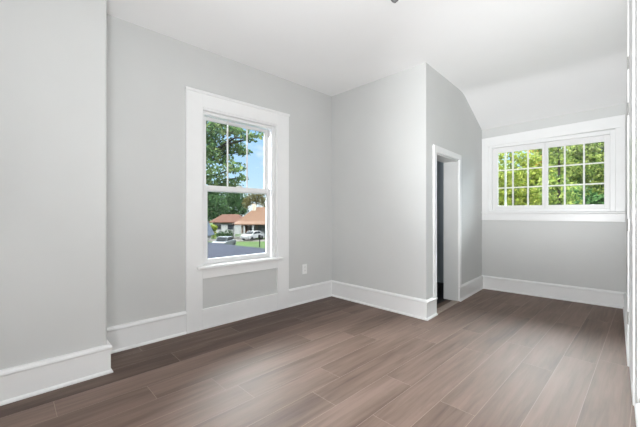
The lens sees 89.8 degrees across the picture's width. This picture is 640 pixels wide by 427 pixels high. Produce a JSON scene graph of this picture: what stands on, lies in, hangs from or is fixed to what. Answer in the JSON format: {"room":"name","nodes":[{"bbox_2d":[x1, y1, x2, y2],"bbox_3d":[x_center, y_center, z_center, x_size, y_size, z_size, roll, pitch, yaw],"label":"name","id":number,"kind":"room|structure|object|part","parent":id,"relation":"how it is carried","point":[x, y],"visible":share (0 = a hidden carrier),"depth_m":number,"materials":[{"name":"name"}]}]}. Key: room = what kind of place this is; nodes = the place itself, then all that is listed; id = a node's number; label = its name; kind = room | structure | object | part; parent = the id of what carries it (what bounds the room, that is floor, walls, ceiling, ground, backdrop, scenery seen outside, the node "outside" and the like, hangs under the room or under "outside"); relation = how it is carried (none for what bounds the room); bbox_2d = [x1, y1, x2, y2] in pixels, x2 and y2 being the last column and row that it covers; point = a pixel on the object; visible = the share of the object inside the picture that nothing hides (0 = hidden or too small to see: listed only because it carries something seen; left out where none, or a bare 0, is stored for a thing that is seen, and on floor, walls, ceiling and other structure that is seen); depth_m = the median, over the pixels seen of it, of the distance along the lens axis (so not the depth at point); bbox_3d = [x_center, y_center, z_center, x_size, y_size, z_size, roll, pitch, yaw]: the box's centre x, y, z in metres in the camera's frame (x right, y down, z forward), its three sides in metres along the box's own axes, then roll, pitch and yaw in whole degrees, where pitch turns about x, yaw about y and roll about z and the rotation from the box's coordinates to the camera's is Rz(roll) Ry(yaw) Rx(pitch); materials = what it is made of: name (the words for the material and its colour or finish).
{"room":"empty bedroom","nodes":[
{"label":"empty bedroom","id":0,"kind":"room"},
{"bbox_2d":[0,0,106,369],"bbox_3d":[-2.462,-0.224,1.535,2.350,2.700,0.525,0,0,-44],"label":"wall","id":1,"kind":"structure","parent":0,"point":[53,53],"depth_m":1.97,"materials":[{"name":"grey paint"}]},
{"bbox_2d":[0,311,186,405],"bbox_3d":[-2.099,0.976,1.742,2.859,0.200,0.375,0,0,-44],"label":"baseboard","id":2,"kind":"structure","parent":1,"relation":"attached to","point":[24,381],"depth_m":2.06,"materials":[{"name":"white paint"}]},
{"bbox_2d":[107,14,331,326],"bbox_3d":[-0.038,-0.224,4.134,4.750,2.700,0.180,0,0,-44],"label":"wall","id":3,"kind":"structure","parent":0,"point":[149,72],"depth_m":2.75,"materials":[{"name":"grey paint"}]},
{"bbox_2d":[185,86,289,333],"bbox_3d":[-0.829,-0.026,3.321,1.181,2.204,0.238,0,0,-44],"label":"window","id":4,"kind":"structure","parent":3,"relation":"in","point":[219,291],"depth_m":3.19,"materials":[{"name":"white paint"}]},
{"bbox_3d":[-0.867,-0.572,3.351,0.782,0.725,0.030,0,0,-44],"label":"sash","id":5,"kind":"part","parent":4,"relation":"part of","materials":[{"name":"white plastic"}]},
{"bbox_3d":[-0.842,0.111,3.326,0.786,0.754,0.033,0,0,-44],"label":"sash","id":6,"kind":"part","parent":4,"relation":"part of","materials":[{"name":"white plastic"}]},
{"bbox_3d":[-0.768,1.067,3.258,1.164,0.018,0.010,0,0,-44],"label":"shoe moulding","id":7,"kind":"part","parent":4,"relation":"part of","materials":[{"name":"white paint"}]},
{"bbox_3d":[-0.793,0.504,3.274,0.963,0.032,0.120,0,0,-44],"label":"sill","id":8,"kind":"part","parent":4,"relation":"part of","materials":[{"name":"white paint"}]},
{"bbox_3d":[-0.790,0.749,3.273,0.855,0.282,0.006,0,0,-44],"label":"panel","id":9,"kind":"part","parent":4,"relation":"part of","materials":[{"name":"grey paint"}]},
{"bbox_2d":[302,264,306,273],"bbox_3d":[-0.183,0.674,3.861,0.072,0.116,0.009,0,0,-44],"label":"wall outlet","id":10,"kind":"object","parent":3,"relation":"attached to","point":[304,266],"visible":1,"depth_m":3.86,"materials":[{"name":"white plastic"}]},
{"bbox_2d":[289,280,331,306],"bbox_3d":[-0.100,0.976,3.927,0.727,0.200,0.030,0,0,-44],"label":"baseboard","id":11,"kind":"structure","parent":3,"relation":"attached to","point":[308,293],"depth_m":3.90,"materials":[{"name":"white paint"}]},
{"bbox_2d":[0,282,635,426],"bbox_3d":[0.363,1.104,1.979,7.020,0.064,3.830,0,0,-44],"label":"floor","id":12,"kind":"structure","parent":0,"point":[492,358],"depth_m":2.15,"materials":[{"name":"brown wood"}]},
{"bbox_2d":[107,0,626,129],"bbox_3d":[0.331,-1.372,2.066,7.155,0.544,3.900,0,0,-44],"label":"ceiling","id":13,"kind":"structure","parent":0,"point":[512,61],"depth_m":2.84,"materials":[{"name":"white paint"}]},
{"bbox_2d":[332,63,430,299],"bbox_3d":[0.654,-0.224,3.759,0.120,2.700,1.322,0,0,-44],"label":"wall","id":14,"kind":"structure","parent":0,"point":[381,128],"depth_m":3.61,"materials":[{"name":"grey paint"}]},
{"bbox_2d":[332,280,427,320],"bbox_3d":[0.612,0.976,3.696,0.030,0.200,1.354,0,0,-44],"label":"baseboard","id":15,"kind":"structure","parent":14,"relation":"attached to","point":[410,306],"depth_m":3.60,"materials":[{"name":"white paint"}]},
{"bbox_2d":[437,161,443,282],"bbox_3d":[1.190,-0.226,4.478,1.650,2.596,1.040,0,0,-44],"label":"wall","id":16,"kind":"structure","parent":0,"point":[440,166],"depth_m":4.95,"materials":[{"name":"paint"}]},
{"bbox_2d":[431,67,481,299],"bbox_3d":[1.674,-0.224,4.025,0.170,2.700,1.726,0,0,43],"label":"wall","id":17,"kind":"structure","parent":0,"point":[455,128],"depth_m":4.10,"materials":[{"name":"grey paint"}]},
{"bbox_2d":[427,296,437,319],"bbox_3d":[1.147,0.977,3.303,0.030,0.198,0.252,0,0,43],"label":"baseboard","id":18,"kind":"structure","parent":17,"relation":"attached to","point":[431,302],"depth_m":3.30,"materials":[{"name":"white paint"}]},
{"bbox_2d":[433,144,461,313],"bbox_3d":[1.396,0.180,3.708,0.194,1.792,0.805,0,0,43],"label":"door frame","id":19,"kind":"structure","parent":17,"relation":"in","point":[452,167],"depth_m":3.91,"materials":[{"name":"white paint"}]},
{"bbox_2d":[458,275,482,301],"bbox_3d":[2.012,0.984,4.246,0.030,0.185,0.944,0,0,43],"label":"baseboard","id":20,"kind":"structure","parent":17,"relation":"attached to","point":[473,286],"depth_m":4.17,"materials":[{"name":"white paint"}]},
{"bbox_2d":[482,103,625,291],"bbox_3d":[2.486,-0.224,4.563,3.102,2.700,0.160,0,0,42],"label":"wall","id":21,"kind":"structure","parent":0,"point":[586,254],"depth_m":4.01,"materials":[{"name":"grey paint"}]},
{"bbox_2d":[481,114,625,221],"bbox_3d":[2.915,-0.502,4.145,1.493,1.207,0.216,0,0,42],"label":"window","id":22,"kind":"structure","parent":21,"relation":"in","point":[613,208],"depth_m":4.01,"materials":[{"name":"white paint"}]},
{"bbox_3d":[2.679,-0.479,4.347,0.611,0.860,0.032,0,0,42],"label":"sash","id":23,"kind":"part","parent":22,"relation":"part of","materials":[{"name":"white plastic"}]},
{"bbox_3d":[2.930,-0.484,4.163,1.322,0.940,0.170,0,0,42],"label":"frame","id":24,"kind":"part","parent":22,"relation":"part of","materials":[{"name":"white paint"}]},
{"bbox_3d":[2.872,-0.006,4.096,1.493,0.024,0.086,0,0,42],"label":"sill","id":25,"kind":"part","parent":22,"relation":"part of","materials":[{"name":"white paint"}]},
{"bbox_3d":[3.140,-0.479,3.938,0.619,0.860,0.032,0,0,42],"label":"sash","id":26,"kind":"part","parent":22,"relation":"part of","materials":[{"name":"white plastic"}]},
{"bbox_2d":[483,275,624,308],"bbox_3d":[2.872,0.984,4.094,1.502,0.185,0.030,0,0,42],"label":"baseboard","id":27,"kind":"structure","parent":21,"relation":"attached to","point":[601,297],"depth_m":4.01,"materials":[{"name":"white paint"}]},
{"bbox_2d":[626,103,626,291],"bbox_3d":[1.214,-0.224,0.985,0.240,2.700,6.883,0,0,40],"label":"wall","id":28,"kind":"structure","parent":0,"point":[626,103],"depth_m":3.60,"materials":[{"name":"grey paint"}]},
{"bbox_2d":[623,292,626,354],"bbox_3d":[2.837,0.984,2.969,0.030,0.185,1.760,0,0,43],"label":"baseboard","id":29,"kind":"structure","parent":28,"relation":"attached to","point":[625,293],"depth_m":3.06,"materials":[{"name":"white paint"}]},
{"bbox_2d":[627,0,639,405],"bbox_3d":[1.890,-0.221,1.942,0.032,2.594,1.012,0,0,43],"label":"door frame","id":30,"kind":"structure","parent":28,"relation":"in","point":[633,6],"depth_m":1.77,"materials":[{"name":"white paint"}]},
{"bbox_2d":[634,403,639,426],"bbox_3d":[0.265,0.984,-0.007,0.045,0.185,3.906,0,0,39],"label":"baseboard","id":31,"kind":"structure","parent":28,"relation":"attached to","point":[637,405],"depth_m":1.44,"materials":[{"name":"white paint"}]},
{"label":"outside","id":32,"kind":"structure","parent":0,"visible":0},
{"bbox_2d":[207,239,265,241],"bbox_3d":[-11.500,4.406,51.750,15.000,0.080,4.500,0,0,0],"label":"driveway","id":33,"kind":"structure","parent":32,"point":[211,240],"depth_m":50.96,"materials":[{"name":"concrete"}]},
{"bbox_2d":[240,231,263,240],"bbox_3d":[-10.942,3.634,52.168,1.740,1.454,4.270,0,0,24],"label":"parked car","id":34,"kind":"object","parent":33,"relation":"on","point":[251,235],"visible":0.89,"depth_m":51.19,"materials":[{"name":"white paint"}]},
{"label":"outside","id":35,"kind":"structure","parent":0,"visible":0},
{"bbox_2d":[209,223,265,247],"bbox_3d":[11.741,4.596,81.161,310.000,0.400,340.000,0,0,-44],"label":"ground","id":36,"kind":"structure","parent":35,"point":[248,244],"depth_m":46.27,"materials":[{"name":"green plant"}]},
{"bbox_2d":[207,220,214,239],"bbox_3d":[-19.963,2.546,50.650,5.050,4.100,5.300,0,0,0],"label":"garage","id":37,"kind":"structure","parent":36,"relation":"on","point":[210,232],"depth_m":52.11,"materials":[{"name":"blue"}]},
{"bbox_2d":[210,224,217,237],"bbox_3d":[-18.591,3.239,56.044,1.538,2.662,1.612,0,0,-44],"label":"bush","id":38,"kind":"object","parent":36,"relation":"on","point":[214,227],"visible":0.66,"depth_m":55.80,"materials":[{"name":"green plant"}]},
{"bbox_2d":[207,192,229,223],"bbox_3d":[-28.268,-1.669,81.134,10.627,12.351,12.691,0,0,-44],"label":"dense tree","id":39,"kind":"object","parent":36,"relation":"on","point":[214,209],"visible":0.52,"depth_m":78.82,"materials":[{"name":"green plant"}]},
{"bbox_2d":[216,231,224,236],"bbox_3d":[-17.919,3.998,57.939,1.843,1.605,1.775,0,0,-44],"label":"bush","id":40,"kind":"object","parent":36,"relation":"on","point":[220,233],"visible":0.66,"depth_m":57.69,"materials":[{"name":"green plant"}]},
{"bbox_2d":[212,236,235,244],"bbox_3d":[-11.965,3.664,39.965,1.740,1.454,4.270,0,0,4],"label":"parked car","id":41,"kind":"object","parent":36,"relation":"on","point":[229,240],"visible":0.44,"depth_m":39.29,"materials":[{"name":"grey paint"}]},
{"bbox_2d":[209,214,241,233],"bbox_3d":[-19.890,2.471,71.450,7.200,4.350,7.300,0,0,0],"label":"house","id":42,"kind":"structure","parent":36,"relation":"on","point":[224,222],"depth_m":68.50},
{"bbox_2d":[224,230,232,236],"bbox_3d":[-16.107,3.718,57.036,1.990,1.690,1.871,0,0,-44],"label":"bush","id":43,"kind":"object","parent":36,"relation":"on","point":[229,231],"visible":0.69,"depth_m":56.66,"materials":[{"name":"green plant"}]},
{"bbox_2d":[219,192,248,215],"bbox_3d":[-27.007,-2.024,97.996,10.750,13.074,12.826,0,0,-44],"label":"dense tree","id":44,"kind":"object","parent":36,"relation":"on","point":[234,200],"visible":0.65,"depth_m":96.55,"materials":[{"name":"green plant"}]},
{"bbox_2d":[206,116,263,193],"bbox_3d":[-4.638,-1.302,12.760,4.372,11.607,3.885,0,0,-24],"label":"oak tree","id":45,"kind":"object","parent":36,"relation":"on","point":[213,153],"visible":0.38,"depth_m":12.28,"materials":[{"name":"green plant"}]},
{"bbox_2d":[207,242,265,258],"bbox_3d":[-4.731,2.501,5.101,6.330,3.790,7.690,0,0,-44],"label":"shingle roof","id":46,"kind":"structure","parent":36,"relation":"on","point":[214,250],"depth_m":5.44,"materials":[{"name":"grey asphalt"}]},
{"bbox_2d":[232,204,265,238],"bbox_3d":[-8.421,1.446,59.350,12.900,6.300,10.300,0,0,0],"label":"house","id":47,"kind":"structure","parent":36,"relation":"on","point":[255,220],"depth_m":56.47,"materials":[{"name":"beige"}]},
{"bbox_3d":[-10.046,3.196,56.465,1.750,2.300,0.070,0,0,0],"label":"garage door","id":48,"kind":"part","parent":47,"relation":"part of","materials":[{"name":"white"}]},
{"bbox_2d":[242,194,265,208],"bbox_3d":[-15.391,-0.752,77.808,7.356,10.518,4.760,0,0,-20],"label":"sparse tree","id":49,"kind":"object","parent":36,"relation":"on","point":[261,200],"visible":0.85,"depth_m":77.03,"materials":[{"name":"green plant"}]},
{"bbox_2d":[498,150,557,205],"bbox_3d":[6.505,1.022,10.853,2.796,6.950,2.722,0,0,7],"label":"maple tree","id":50,"kind":"object","parent":36,"relation":"on","point":[520,198],"visible":0.42,"depth_m":10.69,"materials":[{"name":"green plant"}]},
{"bbox_2d":[498,150,603,204],"bbox_3d":[16.535,-0.750,23.436,13.693,10.504,7.409,0,0,-10],"label":"spreading tree","id":51,"kind":"object","parent":36,"relation":"on","point":[574,150],"visible":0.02,"depth_m":23.32,"materials":[{"name":"green plant"}]},
{"bbox_2d":[533,144,585,204],"bbox_3d":[5.839,0.847,7.778,1.846,7.303,1.285,0,0,-5],"label":"tree","id":52,"kind":"object","parent":36,"relation":"on","point":[557,198],"visible":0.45,"depth_m":7.60,"materials":[{"name":"green plant"}]},
{"bbox_2d":[537,182,603,204],"bbox_3d":[11.106,1.490,13.526,3.198,6.014,4.010,0,0,-44],"label":"tree","id":53,"kind":"object","parent":36,"relation":"on","point":[589,199],"visible":0.18,"depth_m":13.09,"materials":[{"name":"green plant"}]},
{"bbox_2d":[555,142,603,194],"bbox_3d":[9.137,0.248,10.587,2.325,8.506,2.632,0,0,25],"label":"leafy tree","id":54,"kind":"object","parent":36,"relation":"on","point":[593,153],"visible":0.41,"depth_m":10.30,"materials":[{"name":"green plant"}]}
]}

